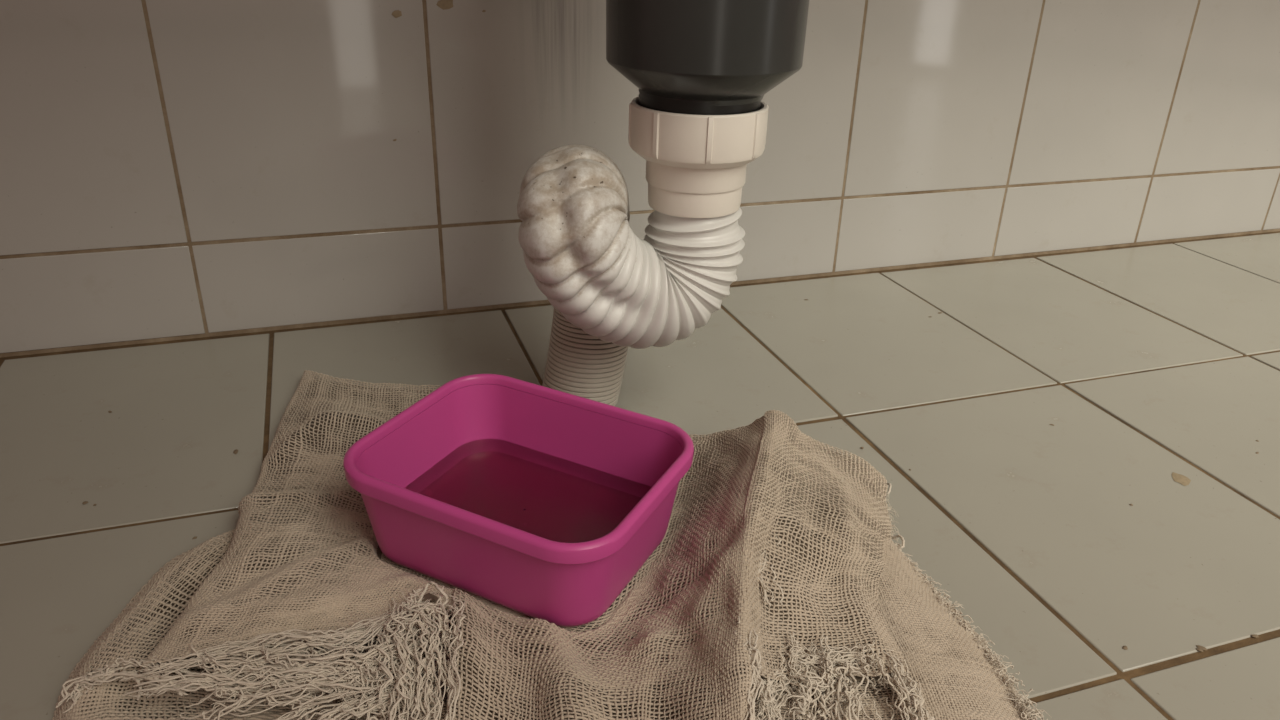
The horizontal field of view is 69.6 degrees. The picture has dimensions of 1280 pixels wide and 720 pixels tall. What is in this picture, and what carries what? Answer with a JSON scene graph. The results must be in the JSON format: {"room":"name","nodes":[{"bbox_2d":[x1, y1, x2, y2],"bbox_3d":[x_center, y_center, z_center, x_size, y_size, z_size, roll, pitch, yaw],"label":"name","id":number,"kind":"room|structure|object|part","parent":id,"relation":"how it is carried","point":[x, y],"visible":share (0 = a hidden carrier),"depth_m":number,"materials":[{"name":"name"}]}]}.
{"room":"bathroom","nodes":[
{"label":"bathroom","id":0,"kind":"room"},
{"bbox_2d":[0,0,1279,357],"bbox_3d":[0.133,-0.348,0.612,3.100,0.640,0.060,-7,27,-18],"label":"wall","id":1,"kind":"structure","parent":0,"point":[170,170],"depth_m":0.60,"materials":[{"name":"tile"}]},
{"bbox_2d":[0,231,1279,719],"bbox_3d":[0.484,0.394,-0.210,3.100,0.020,2.220,-7,27,-18],"label":"floor","id":2,"kind":"structure","parent":0,"point":[1081,449],"depth_m":0.49,"materials":[{"name":"tile"}]},
{"bbox_2d":[52,370,1051,719],"bbox_3d":[-0.027,0.055,0.394,0.351,0.048,0.276,3,25,3],"label":"cloth","id":3,"kind":"object","parent":2,"relation":"on","point":[777,585],"visible":0.94,"depth_m":0.33,"materials":[{"name":"fabric"}]},
{"bbox_3d":[-0.104,0.050,0.427,0.152,0.025,0.254,-1,26,-6],"label":"woven panel","id":4,"kind":"part","parent":3,"relation":"part of","materials":[{"name":"fabric"}]},
{"bbox_2d":[343,374,693,626],"bbox_3d":[-0.047,0.054,0.371,0.120,0.045,0.096,14,29,23],"label":"basin","id":5,"kind":"object","parent":3,"relation":"on","point":[533,500],"visible":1,"depth_m":0.38,"materials":[{"name":"plastic"}]},
{"bbox_3d":[-0.005,0.066,0.372,0.118,0.044,0.226,6,26,9],"label":"woven panel","id":6,"kind":"part","parent":3,"relation":"part of","materials":[{"name":"fabric"}]},
{"bbox_3d":[0.071,0.072,0.357,0.063,0.041,0.163,6,26,9],"label":"woven panel","id":7,"kind":"part","parent":3,"relation":"part of","materials":[{"name":"fabric"}]},
{"bbox_3d":[0.081,0.093,0.359,0.101,0.015,0.137,-1,25,-5],"label":"woven dense panel","id":8,"kind":"part","parent":3,"relation":"part of","materials":[{"name":"fabric"}]},
{"bbox_2d":[517,96,768,405],"bbox_3d":[-0.006,-0.045,0.456,0.116,0.166,0.096,-7,27,-18],"label":"hose","id":9,"kind":"object","parent":2,"relation":"on","point":[610,289],"visible":0.99,"depth_m":0.41,"materials":[{"name":"beige plastic"}]},
{"bbox_2d":[606,0,808,114],"bbox_3d":[0.031,-0.234,0.359,0.089,0.274,0.089,-7,27,-18],"label":"canister","id":10,"kind":"object","parent":9,"relation":"on","point":[695,57],"visible":0.97,"depth_m":0.37,"materials":[{"name":"grey plastic"}]},
{"bbox_2d":[1172,472,1190,485],"bbox_3d":[0.270,0.059,0.460,0.009,0.001,0.011,19,30,32],"label":"stain","id":11,"kind":"object","parent":2,"relation":"on","point":[1178,478],"depth_m":0.46,"materials":[{"name":"beige"}]}
]}

